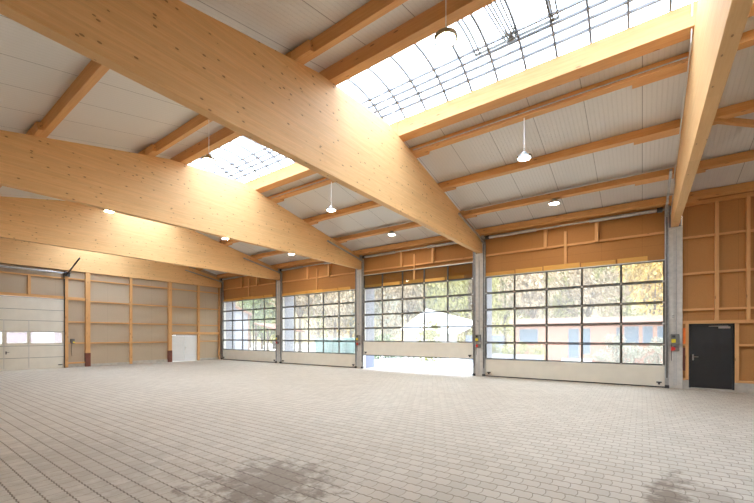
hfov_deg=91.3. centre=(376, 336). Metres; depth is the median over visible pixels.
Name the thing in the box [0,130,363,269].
beam
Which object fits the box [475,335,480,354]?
control box
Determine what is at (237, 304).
tree
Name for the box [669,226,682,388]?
concrete column
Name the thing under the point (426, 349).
garage door
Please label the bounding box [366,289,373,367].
pier
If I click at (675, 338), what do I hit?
control box
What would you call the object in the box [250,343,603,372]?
ground
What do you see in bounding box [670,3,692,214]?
cable conduit
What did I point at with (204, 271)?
wall
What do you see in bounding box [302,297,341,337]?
tree
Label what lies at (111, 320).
wall
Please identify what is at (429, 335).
shrub
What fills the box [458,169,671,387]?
garage door
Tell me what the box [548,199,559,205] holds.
pendant lamp
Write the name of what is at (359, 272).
concrete column
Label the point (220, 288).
concrete column
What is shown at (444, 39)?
diffuser
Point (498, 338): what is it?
wall
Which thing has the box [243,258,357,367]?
gate
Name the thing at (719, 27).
beam
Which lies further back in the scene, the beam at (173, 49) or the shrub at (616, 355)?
the shrub at (616, 355)
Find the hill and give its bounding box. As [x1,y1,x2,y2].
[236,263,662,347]
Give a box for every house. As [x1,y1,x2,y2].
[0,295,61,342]
[235,305,251,350]
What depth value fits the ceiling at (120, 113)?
7.79 m
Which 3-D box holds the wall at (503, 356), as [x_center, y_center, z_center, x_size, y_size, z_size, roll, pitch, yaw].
[8.210,1.489,23.841,4.700,0.650,0.300,0,0,36]
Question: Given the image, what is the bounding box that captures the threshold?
[369,367,471,374]
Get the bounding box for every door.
[172,335,196,361]
[327,240,475,375]
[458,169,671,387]
[689,323,734,391]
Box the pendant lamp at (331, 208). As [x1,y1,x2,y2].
[326,182,335,211]
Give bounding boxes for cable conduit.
[272,179,327,197]
[276,285,278,339]
[336,221,413,237]
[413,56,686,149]
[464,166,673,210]
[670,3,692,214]
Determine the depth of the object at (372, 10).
7.04 m
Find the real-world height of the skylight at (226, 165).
0.542 m
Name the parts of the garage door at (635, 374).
guide rail, panel, guide rail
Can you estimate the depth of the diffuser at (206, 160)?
9.87 m
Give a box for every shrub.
[374,333,396,357]
[415,318,441,360]
[592,350,610,361]
[603,333,627,362]
[619,341,646,364]
[643,336,662,365]
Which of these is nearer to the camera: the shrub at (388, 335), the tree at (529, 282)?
the shrub at (388, 335)
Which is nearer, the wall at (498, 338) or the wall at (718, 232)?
the wall at (718, 232)
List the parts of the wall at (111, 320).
post, rail, rail, post, rail, post, rail, rail, rail, rail, post, rail, rail, rail, rail, post, rail, rail, post, post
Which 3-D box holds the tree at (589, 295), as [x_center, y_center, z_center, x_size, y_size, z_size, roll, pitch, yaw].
[23.657,-4.003,40.892,7.803,11.635,6.054,0,0,36]
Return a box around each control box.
[70,339,74,353]
[356,335,360,342]
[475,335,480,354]
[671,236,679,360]
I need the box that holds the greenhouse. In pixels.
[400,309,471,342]
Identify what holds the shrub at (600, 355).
on the ground
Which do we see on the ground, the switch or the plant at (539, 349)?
the plant at (539, 349)
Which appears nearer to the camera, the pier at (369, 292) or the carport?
the pier at (369, 292)
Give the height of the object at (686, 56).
0.032 m
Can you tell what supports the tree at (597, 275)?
on the ground
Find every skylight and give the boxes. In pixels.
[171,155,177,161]
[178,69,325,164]
[188,149,255,182]
[217,72,397,177]
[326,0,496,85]
[363,0,694,119]
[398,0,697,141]
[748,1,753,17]
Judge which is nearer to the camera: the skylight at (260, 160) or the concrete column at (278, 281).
the skylight at (260, 160)
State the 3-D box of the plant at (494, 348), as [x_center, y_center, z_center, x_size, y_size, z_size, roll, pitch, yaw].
[8.013,1.117,25.393,1.073,1.633,0.952,0,0,-22]
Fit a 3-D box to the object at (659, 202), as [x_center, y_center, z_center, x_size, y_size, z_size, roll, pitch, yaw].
[7.303,-4.617,14.492,6.887,0.290,0.314,0,0,36]
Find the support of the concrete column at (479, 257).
on the floor
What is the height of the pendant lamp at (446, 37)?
1.119 m
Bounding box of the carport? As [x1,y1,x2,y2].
[254,323,304,349]
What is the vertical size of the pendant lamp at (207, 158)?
1.119 m
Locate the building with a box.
[509,315,662,363]
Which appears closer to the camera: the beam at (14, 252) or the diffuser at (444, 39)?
the diffuser at (444, 39)
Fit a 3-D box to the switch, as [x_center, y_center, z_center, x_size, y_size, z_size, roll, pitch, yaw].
[10.160,0.424,12.564,0.220,0.160,0.120,0,0,36]
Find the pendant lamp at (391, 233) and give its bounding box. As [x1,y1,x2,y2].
[388,231,395,235]
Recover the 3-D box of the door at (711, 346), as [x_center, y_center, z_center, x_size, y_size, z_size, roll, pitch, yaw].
[11.021,0.684,12.179,1.120,2.200,0.236,0,0,36]
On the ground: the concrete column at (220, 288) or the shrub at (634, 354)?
the shrub at (634, 354)
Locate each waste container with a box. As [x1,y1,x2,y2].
[315,338,332,353]
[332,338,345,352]
[346,338,354,352]
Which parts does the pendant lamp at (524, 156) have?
stem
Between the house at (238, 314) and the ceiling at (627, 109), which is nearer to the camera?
the ceiling at (627, 109)
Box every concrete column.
[220,288,225,358]
[277,280,284,362]
[357,269,365,367]
[476,253,482,375]
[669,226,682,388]
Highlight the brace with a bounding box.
[713,116,753,127]
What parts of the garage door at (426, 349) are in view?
guide rail, panel, guide rail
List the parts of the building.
pane, house door, door, pane, pane, pane, pane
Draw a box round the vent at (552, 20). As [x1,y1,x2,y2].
[457,0,558,56]
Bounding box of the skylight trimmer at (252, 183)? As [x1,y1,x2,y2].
[245,178,259,192]
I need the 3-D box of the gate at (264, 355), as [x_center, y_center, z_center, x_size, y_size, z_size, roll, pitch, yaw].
[-10.193,-1.483,25.564,6.560,6.534,2.926,0,0,36]
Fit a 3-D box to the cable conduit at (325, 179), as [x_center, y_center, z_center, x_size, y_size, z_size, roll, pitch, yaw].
[-1.780,-5.843,13.663,6.591,0.032,0.032,0,0,36]
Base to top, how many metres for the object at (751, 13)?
0.519 m
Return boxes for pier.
[226,302,234,348]
[285,296,293,350]
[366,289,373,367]
[487,278,491,357]
[669,206,681,227]
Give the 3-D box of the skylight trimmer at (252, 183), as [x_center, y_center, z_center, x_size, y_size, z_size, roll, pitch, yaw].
[-7.693,-6.216,17.243,6.887,0.519,0.280,0,0,36]
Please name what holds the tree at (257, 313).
on the ground
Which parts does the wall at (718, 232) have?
post, post, rail, rail, rail, rail, rail, post, rail, rail, post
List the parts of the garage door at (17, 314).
wicket frame, guide rail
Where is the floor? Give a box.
[0,359,753,502]
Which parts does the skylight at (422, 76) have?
scissor arm, scissor arm, scissor arm, scissor arm, scissor arm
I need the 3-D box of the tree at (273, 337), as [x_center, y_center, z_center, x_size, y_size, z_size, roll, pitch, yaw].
[-14.847,-5.694,54.149,6.930,15.017,7.190,0,0,-25]
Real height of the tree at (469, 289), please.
13.389 m
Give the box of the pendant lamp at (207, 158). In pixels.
[201,154,215,163]
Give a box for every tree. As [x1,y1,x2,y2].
[235,300,256,347]
[236,298,275,348]
[252,298,275,348]
[270,294,329,351]
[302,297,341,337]
[309,290,354,337]
[324,292,374,337]
[345,287,403,340]
[374,285,412,339]
[395,284,431,324]
[410,283,446,318]
[422,280,471,340]
[450,280,471,340]
[492,276,530,345]
[497,271,561,318]
[538,271,580,317]
[554,266,631,317]
[588,264,652,316]
[616,262,664,315]
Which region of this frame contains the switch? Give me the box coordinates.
[671,346,678,350]
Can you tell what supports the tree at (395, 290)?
on the ground
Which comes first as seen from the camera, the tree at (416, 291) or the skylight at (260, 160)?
the skylight at (260, 160)
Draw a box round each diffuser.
[203,158,214,162]
[437,32,454,46]
[518,156,529,160]
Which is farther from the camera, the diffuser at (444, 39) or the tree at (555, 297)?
the tree at (555, 297)
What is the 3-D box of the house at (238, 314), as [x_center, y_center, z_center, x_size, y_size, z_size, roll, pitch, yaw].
[-16.915,-1.226,38.843,7.072,6.080,8.811,0,0,-19]
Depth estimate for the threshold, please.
19.30 m
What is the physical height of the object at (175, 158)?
0.560 m
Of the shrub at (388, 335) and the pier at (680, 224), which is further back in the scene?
the shrub at (388, 335)
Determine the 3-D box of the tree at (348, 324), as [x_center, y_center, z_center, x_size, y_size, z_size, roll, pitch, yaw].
[-3.569,-5.096,50.097,5.684,13.821,6.732,0,0,36]
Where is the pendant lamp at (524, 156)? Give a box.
[517,118,531,161]
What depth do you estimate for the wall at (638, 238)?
16.07 m
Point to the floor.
(218, 430)
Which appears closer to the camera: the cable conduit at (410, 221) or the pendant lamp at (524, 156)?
the pendant lamp at (524, 156)
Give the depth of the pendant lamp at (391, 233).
17.04 m
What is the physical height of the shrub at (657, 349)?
1.959 m
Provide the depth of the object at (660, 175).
12.58 m
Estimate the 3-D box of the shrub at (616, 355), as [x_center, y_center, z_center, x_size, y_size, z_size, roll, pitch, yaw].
[15.297,0.866,23.657,1.456,2.220,1.291,0,0,-22]
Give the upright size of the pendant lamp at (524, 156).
1.080 m
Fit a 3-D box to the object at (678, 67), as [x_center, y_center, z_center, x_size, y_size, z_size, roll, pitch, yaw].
[3.935,-5.864,9.807,6.887,0.290,0.314,0,0,36]
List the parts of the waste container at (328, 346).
lid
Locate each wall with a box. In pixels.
[0,263,219,367]
[3,263,216,287]
[223,207,664,301]
[466,335,503,353]
[468,354,543,362]
[682,191,753,392]
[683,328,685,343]
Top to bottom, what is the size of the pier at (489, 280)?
6.400 m
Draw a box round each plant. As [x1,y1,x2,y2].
[492,341,499,353]
[498,344,513,353]
[513,344,528,354]
[528,344,545,358]
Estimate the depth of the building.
26.34 m
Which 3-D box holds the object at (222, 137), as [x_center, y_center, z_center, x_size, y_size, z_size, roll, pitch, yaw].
[-3.913,-6.196,10.695,6.887,0.560,0.260,0,0,36]
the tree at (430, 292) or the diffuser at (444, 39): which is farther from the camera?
the tree at (430, 292)
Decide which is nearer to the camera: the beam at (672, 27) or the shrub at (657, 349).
the beam at (672, 27)
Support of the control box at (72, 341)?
attached to the wall at (111, 320)
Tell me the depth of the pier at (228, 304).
29.11 m
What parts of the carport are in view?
post, post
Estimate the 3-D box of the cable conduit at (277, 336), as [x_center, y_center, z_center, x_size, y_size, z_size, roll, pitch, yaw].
[-6.643,-1.291,24.633,0.230,4.250,0.138,0,0,36]
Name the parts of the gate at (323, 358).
guide rail, panel, guide rail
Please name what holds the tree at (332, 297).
on the ground
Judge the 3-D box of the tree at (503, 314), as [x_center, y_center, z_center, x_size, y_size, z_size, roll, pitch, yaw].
[14.674,-4.511,42.195,5.842,12.650,5.549,0,0,36]
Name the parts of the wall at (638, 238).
rail, plate, rail, plate, rail, rail, plate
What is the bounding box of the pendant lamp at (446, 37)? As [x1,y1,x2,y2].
[434,0,457,48]
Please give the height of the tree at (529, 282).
11.786 m
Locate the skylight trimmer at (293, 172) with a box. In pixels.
[256,121,397,192]
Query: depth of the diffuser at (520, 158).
9.76 m
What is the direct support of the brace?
attached to the beam at (719, 27)
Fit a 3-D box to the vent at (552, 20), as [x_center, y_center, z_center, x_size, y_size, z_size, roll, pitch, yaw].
[2.618,-7.310,7.702,1.905,1.236,1.836,0,0,36]
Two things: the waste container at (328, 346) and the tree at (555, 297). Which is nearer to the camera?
the waste container at (328, 346)
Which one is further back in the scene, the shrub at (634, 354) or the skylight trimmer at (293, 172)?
the shrub at (634, 354)
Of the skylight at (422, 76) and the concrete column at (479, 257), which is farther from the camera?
the concrete column at (479, 257)
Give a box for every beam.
[0,0,482,253]
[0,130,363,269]
[0,196,281,279]
[0,238,223,287]
[671,0,753,226]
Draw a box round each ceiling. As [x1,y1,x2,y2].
[0,0,442,200]
[196,16,753,274]
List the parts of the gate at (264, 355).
guide rail, panel, guide rail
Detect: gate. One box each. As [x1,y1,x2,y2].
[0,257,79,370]
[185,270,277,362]
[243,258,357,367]
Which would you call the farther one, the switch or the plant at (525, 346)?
the plant at (525, 346)
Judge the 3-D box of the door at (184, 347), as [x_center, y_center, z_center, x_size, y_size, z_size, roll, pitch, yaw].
[-13.820,0.854,26.476,0.088,1.830,1.820,0,0,36]

